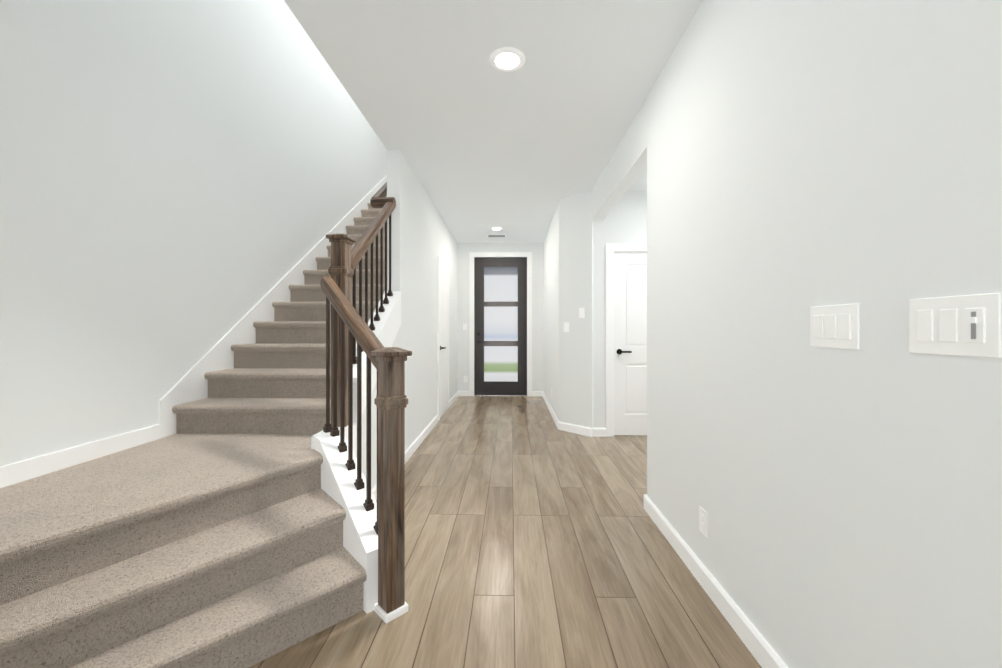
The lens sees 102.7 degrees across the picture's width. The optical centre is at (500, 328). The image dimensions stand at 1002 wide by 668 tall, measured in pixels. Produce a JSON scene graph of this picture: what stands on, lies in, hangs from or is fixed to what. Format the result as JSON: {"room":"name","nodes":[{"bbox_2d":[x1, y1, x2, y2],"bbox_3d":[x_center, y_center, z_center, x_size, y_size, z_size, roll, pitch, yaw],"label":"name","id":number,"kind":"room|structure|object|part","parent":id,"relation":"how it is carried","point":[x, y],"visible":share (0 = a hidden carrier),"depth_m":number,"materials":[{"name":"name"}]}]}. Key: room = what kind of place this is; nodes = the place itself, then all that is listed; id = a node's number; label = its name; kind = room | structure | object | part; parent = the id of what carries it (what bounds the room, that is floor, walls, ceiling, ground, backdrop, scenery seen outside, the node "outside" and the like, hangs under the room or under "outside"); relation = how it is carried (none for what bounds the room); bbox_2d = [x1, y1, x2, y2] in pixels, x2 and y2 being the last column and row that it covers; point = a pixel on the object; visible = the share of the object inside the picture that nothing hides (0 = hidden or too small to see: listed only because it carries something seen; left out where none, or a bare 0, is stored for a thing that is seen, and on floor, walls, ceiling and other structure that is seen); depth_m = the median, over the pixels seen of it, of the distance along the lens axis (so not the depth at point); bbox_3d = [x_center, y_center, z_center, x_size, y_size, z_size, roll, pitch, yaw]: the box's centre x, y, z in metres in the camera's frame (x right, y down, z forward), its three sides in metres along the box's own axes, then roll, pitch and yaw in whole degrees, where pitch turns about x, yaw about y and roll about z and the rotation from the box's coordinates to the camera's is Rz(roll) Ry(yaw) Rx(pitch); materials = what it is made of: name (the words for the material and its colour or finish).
{"room":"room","nodes":[
{"label":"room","id":0,"kind":"room"},
{"bbox_2d":[0,0,386,466],"bbox_3d":[-2.036,-1.520,4.293,0.120,5.400,7.520,0,0,1],"label":"wall","id":1,"kind":"structure","parent":0,"point":[186,186],"depth_m":2.27,"materials":[{"name":"white paint"}]},
{"bbox_2d":[353,150,457,489],"bbox_3d":[-0.879,-0.170,4.765,0.110,2.700,4.635,0,0,1],"label":"wall","id":2,"kind":"structure","parent":0,"point":[422,238],"depth_m":4.00,"materials":[{"name":"white paint"}]},
{"bbox_2d":[353,291,400,382],"bbox_3d":[-0.925,0.004,2.922,0.134,0.648,0.949,0,0,1],"label":"trim","id":3,"kind":"structure","parent":2,"relation":"on","point":[384,316],"depth_m":3.00,"materials":[{"name":"white wood"}]},
{"bbox_2d":[362,296,400,413],"bbox_3d":[-0.864,0.144,2.920,0.012,0.868,0.949,0,0,1],"label":"trim","id":4,"kind":"structure","parent":2,"relation":"attached to","point":[389,333],"depth_m":3.02,"materials":[{"name":"white wood"}]},
{"bbox_2d":[371,415,437,499],"bbox_3d":[-0.840,1.133,3.757,0.017,0.092,2.625,0,0,1],"label":"baseboard","id":5,"kind":"structure","parent":2,"relation":"attached to","point":[416,443],"depth_m":3.97,"materials":[{"name":"white"}]},
{"bbox_2d":[437,256,439,420],"bbox_3d":[-0.804,0.123,5.178,0.018,2.115,0.085,0,0,1],"label":"door frame","id":6,"kind":"structure","parent":2,"relation":"attached to","point":[438,336],"depth_m":5.14,"materials":[{"name":"white wood"}]},
{"bbox_2d":[440,258,447,270],"bbox_3d":[-0.795,-0.891,5.571,0.018,0.085,0.700,0,0,1],"label":"door frame","id":7,"kind":"structure","parent":2,"relation":"attached to","point":[443,264],"depth_m":5.49,"materials":[{"name":"white"}]},
{"bbox_2d":[440,265,447,417],"bbox_3d":[-0.770,0.162,5.569,0.064,2.022,0.700,0,0,1],"label":"closet door","id":8,"kind":"structure","parent":2,"relation":"in","point":[443,340],"depth_m":5.54,"materials":[{"name":"white wood"}]},
{"bbox_2d":[448,266,448,408],"bbox_3d":[-0.785,0.124,5.962,0.018,2.115,0.085,0,0,1],"label":"door frame","id":9,"kind":"structure","parent":2,"relation":"attached to","point":[448,337],"depth_m":5.93,"materials":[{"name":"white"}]},
{"bbox_2d":[449,391,457,407],"bbox_3d":[-0.771,1.137,6.548,0.017,0.092,1.060,0,0,1],"label":"baseboard","id":10,"kind":"structure","parent":2,"relation":"attached to","point":[453,399],"depth_m":6.45,"materials":[{"name":"white"}]},
{"bbox_2d":[284,0,701,242],"bbox_3d":[1.177,-1.673,2.372,4.340,0.300,11.200,0,0,1],"label":"ceiling","id":11,"kind":"structure","parent":0,"point":[464,126],"depth_m":2.52,"materials":[{"name":"white paint"}]},
{"bbox_2d":[490,227,502,229],"bbox_3d":[-0.066,-1.512,6.044,0.196,0.011,0.196,0,0,1],"label":"recessed light","id":12,"kind":"object","parent":11,"relation":"in","point":[496,228],"visible":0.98,"depth_m":6.04,"materials":[{"name":"white plastic"}]},
{"bbox_2d":[487,234,505,236],"bbox_3d":[-0.070,-1.512,6.504,0.300,0.010,0.160,0,0,1],"label":"ceiling vent","id":13,"kind":"object","parent":11,"relation":"in","point":[496,235],"visible":1,"depth_m":6.46,"materials":[{"name":"white metal"}]},
{"bbox_2d":[489,47,524,71],"bbox_3d":[0.036,-1.517,2.265,0.204,0.011,0.204,0,0,1],"label":"recessed light","id":14,"kind":"object","parent":11,"relation":"in","point":[507,59],"visible":1,"depth_m":2.26,"materials":[{"name":"white plastic"}]},
{"bbox_2d":[458,243,542,390],"bbox_3d":[-0.070,-0.167,7.123,1.630,2.700,0.120,0,0,1],"label":"wall","id":15,"kind":"structure","parent":0,"point":[536,249],"depth_m":7.06,"materials":[{"name":"white paint"}]},
{"bbox_2d":[458,391,468,395],"bbox_3d":[-0.664,1.137,7.067,0.205,0.092,0.017,0,0,1],"label":"baseboard","id":16,"kind":"structure","parent":15,"relation":"attached to","point":[463,393],"depth_m":7.06,"materials":[{"name":"white"}]},
{"bbox_2d":[463,376,467,381],"bbox_3d":[-0.626,0.883,7.070,0.072,0.115,0.008,0,0,1],"label":"outlet","id":17,"kind":"object","parent":15,"relation":"attached to","point":[465,378],"visible":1,"depth_m":7.07,"materials":[{"name":"white plastic"}]},
{"bbox_2d":[469,252,531,395],"bbox_3d":[-0.005,-0.084,7.112,1.100,2.535,0.138,0,0,1],"label":"door frame","id":18,"kind":"structure","parent":15,"relation":"attached to","point":[529,323],"depth_m":7.05,"materials":[{"name":"white wood"}]},
{"bbox_3d":[-0.007,-1.309,7.054,0.930,0.085,0.018,0,0,1],"label":"front door casing trim","id":19,"kind":"part","parent":18,"relation":"part of","materials":[{"name":"white wood"}]},
{"bbox_3d":[-0.005,-1.265,7.123,0.930,0.003,0.119,0,0,1],"label":"front door jamb","id":20,"kind":"part","parent":18,"relation":"part of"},
{"bbox_2d":[475,258,526,395],"bbox_3d":[-0.004,-0.043,7.098,0.925,2.440,0.105,0,0,1],"label":"front door","id":21,"kind":"structure","parent":15,"relation":"in","point":[500,326],"depth_m":7.12,"materials":[{"name":"grey"}]},
{"bbox_3d":[-0.002,0.619,7.127,0.597,0.626,0.008,0,0,1],"label":"glass","id":22,"kind":"part","parent":21,"relation":"part of","materials":[{"name":"clear glass"}]},
{"bbox_3d":[-0.002,-0.093,7.128,0.597,0.611,0.008,0,0,1],"label":"glass","id":23,"kind":"part","parent":21,"relation":"part of","materials":[{"name":"clear glass"}]},
{"bbox_3d":[-0.002,-0.794,7.129,0.597,0.614,0.008,0,0,1],"label":"glass","id":24,"kind":"part","parent":21,"relation":"part of","materials":[{"name":"clear glass"}]},
{"bbox_2d":[532,391,542,396],"bbox_3d":[0.646,1.137,7.035,0.195,0.092,0.017,0,0,1],"label":"baseboard","id":25,"kind":"structure","parent":15,"relation":"attached to","point":[536,393],"depth_m":7.03,"materials":[{"name":"white wood"}]},
{"bbox_2d":[249,395,761,667],"bbox_3d":[0.547,1.207,2.384,5.600,0.060,11.200,0,0,1],"label":"floor","id":26,"kind":"structure","parent":0,"point":[535,537],"depth_m":1.97,"materials":[{"name":"brown wood"}]},
{"bbox_2d":[0,175,411,667],"bbox_3d":[-1.141,-1.124,4.265,1.670,4.607,7.270,0,0,1],"label":"staircase","id":27,"kind":"structure","parent":26,"relation":"on","point":[228,511],"depth_m":1.66,"materials":[{"name":"carpet"}]},
{"bbox_3d":[-1.969,-1.264,4.277,0.014,4.287,7.247,0,0,1],"label":"skirt trim","id":28,"kind":"part","parent":27,"relation":"part of","materials":[{"name":"white wood"}]},
{"bbox_3d":[-0.735,-0.050,1.987,0.560,0.495,0.585,0,0,1],"label":"rail","id":29,"kind":"part","parent":27,"relation":"part of","materials":[{"name":"brown wood"}]},
{"bbox_3d":[-0.930,-0.716,2.909,0.070,0.763,0.920,0,0,1],"label":"rail","id":30,"kind":"part","parent":27,"relation":"part of","materials":[{"name":"brown wood"}]},
{"bbox_2d":[543,202,558,419],"bbox_3d":[0.776,-0.168,5.936,0.120,2.700,2.450,0,0,1],"label":"wall","id":31,"kind":"structure","parent":0,"point":[551,310],"depth_m":5.62,"materials":[{"name":"white paint"}]},
{"bbox_2d":[542,391,558,428],"bbox_3d":[0.706,1.136,5.876,0.017,0.092,2.330,0,0,1],"label":"baseboard","id":32,"kind":"structure","parent":31,"relation":"attached to","point":[554,416],"depth_m":5.56,"materials":[{"name":"white"}]},
{"bbox_2d":[559,191,592,435],"bbox_3d":[0.903,-0.170,4.613,0.170,2.700,0.448,0,0,-44],"label":"wall","id":33,"kind":"structure","parent":0,"point":[575,295],"depth_m":4.54,"materials":[{"name":"white paint"}]},
{"bbox_2d":[564,322,568,331],"bbox_3d":[0.755,-0.020,4.634,0.009,0.114,0.072,0,0,-44],"label":"light switch","id":34,"kind":"object","parent":33,"relation":"attached to","point":[566,326],"visible":1,"depth_m":4.63,"materials":[{"name":"white plastic"}]},
{"bbox_2d":[558,422,591,436],"bbox_3d":[0.835,1.134,4.547,0.017,0.092,0.446,0,0,-44],"label":"baseboard","id":35,"kind":"structure","parent":33,"relation":"attached to","point":[576,429],"depth_m":4.53,"materials":[{"name":"white"}]},
{"bbox_2d":[579,308,584,317],"bbox_3d":[0.903,-0.180,4.484,0.009,0.114,0.072,0,0,-44],"label":"light switch","id":36,"kind":"object","parent":33,"relation":"attached to","point":[581,312],"visible":1,"depth_m":4.48,"materials":[{"name":"white plastic"}]},
{"bbox_2d":[593,191,646,427],"bbox_3d":[1.524,-0.170,4.462,1.050,2.700,0.120,0,0,1],"label":"wall","id":37,"kind":"structure","parent":0,"point":[602,233],"depth_m":4.41,"materials":[{"name":"white paint"}]},
{"bbox_2d":[593,428,605,436],"bbox_3d":[1.078,1.134,4.403,0.141,0.092,0.017,0,0,1],"label":"baseboard","id":38,"kind":"structure","parent":37,"relation":"attached to","point":[599,432],"depth_m":4.39,"materials":[{"name":"white wood"}]},
{"bbox_2d":[606,244,646,436],"bbox_3d":[1.599,0.122,4.391,0.898,2.115,0.018,0,0,1],"label":"door frame","id":39,"kind":"structure","parent":37,"relation":"attached to","point":[609,340],"depth_m":4.39,"materials":[{"name":"white wood"}]},
{"bbox_3d":[1.641,-0.893,4.391,0.813,0.085,0.018,0,0,1],"label":"side door casing trim","id":40,"kind":"part","parent":39,"relation":"part of","materials":[{"name":"white wood"}]},
{"bbox_2d":[592,0,1001,667],"bbox_3d":[0.963,-0.175,0.585,0.120,2.700,7.620,0,0,1],"label":"wall","id":41,"kind":"structure","parent":0,"point":[803,156],"depth_m":1.12,"materials":[{"name":"white paint"}]},
{"bbox_2d":[699,506,706,537],"bbox_3d":[0.929,0.887,1.845,0.008,0.115,0.072,0,0,1],"label":"electrical outlet","id":42,"kind":"object","parent":41,"relation":"attached to","point":[702,521],"visible":1,"depth_m":1.84,"materials":[{"name":"white plastic"}]},
{"bbox_2d":[644,495,787,667],"bbox_3d":[0.872,1.128,-0.296,0.017,0.092,5.857,0,0,1],"label":"baseboard","id":43,"kind":"structure","parent":41,"relation":"attached to","point":[760,648],"depth_m":1.67,"materials":[{"name":"white wood"}]},
{"bbox_2d":[810,303,859,349],"bbox_3d":[0.910,-0.006,1.101,0.009,0.118,0.165,0,0,1],"label":"switch plate","id":44,"kind":"object","parent":41,"relation":"attached to","point":[834,326],"visible":1,"depth_m":1.09,"materials":[{"name":"white plastic"}]},
{"bbox_2d":[909,293,1001,357],"bbox_3d":[0.900,-0.007,0.806,0.014,0.118,0.165,0,0,1],"label":"switch plate","id":45,"kind":"object","parent":41,"relation":"attached to","point":[966,325],"visible":1,"depth_m":0.79,"materials":[{"name":"white plastic"}]},
{"bbox_3d":[2.724,-0.170,4.432,1.350,2.700,0.120,0,0,1],"label":"wall","id":46,"kind":"structure","parent":0,"visible":0},
{"bbox_2d":[614,252,646,434],"bbox_3d":[1.641,0.163,4.399,0.805,2.018,0.093,0,0,1],"label":"door","id":47,"kind":"structure","parent":46,"relation":"in","point":[630,343],"depth_m":4.42,"materials":[{"name":"white wood"}]},
{"bbox_3d":[1.349,0.250,4.389,0.150,0.060,0.058,0,0,1],"label":"handle","id":48,"kind":"part","parent":47,"relation":"part of","materials":[{"name":"black metal"}]}
]}

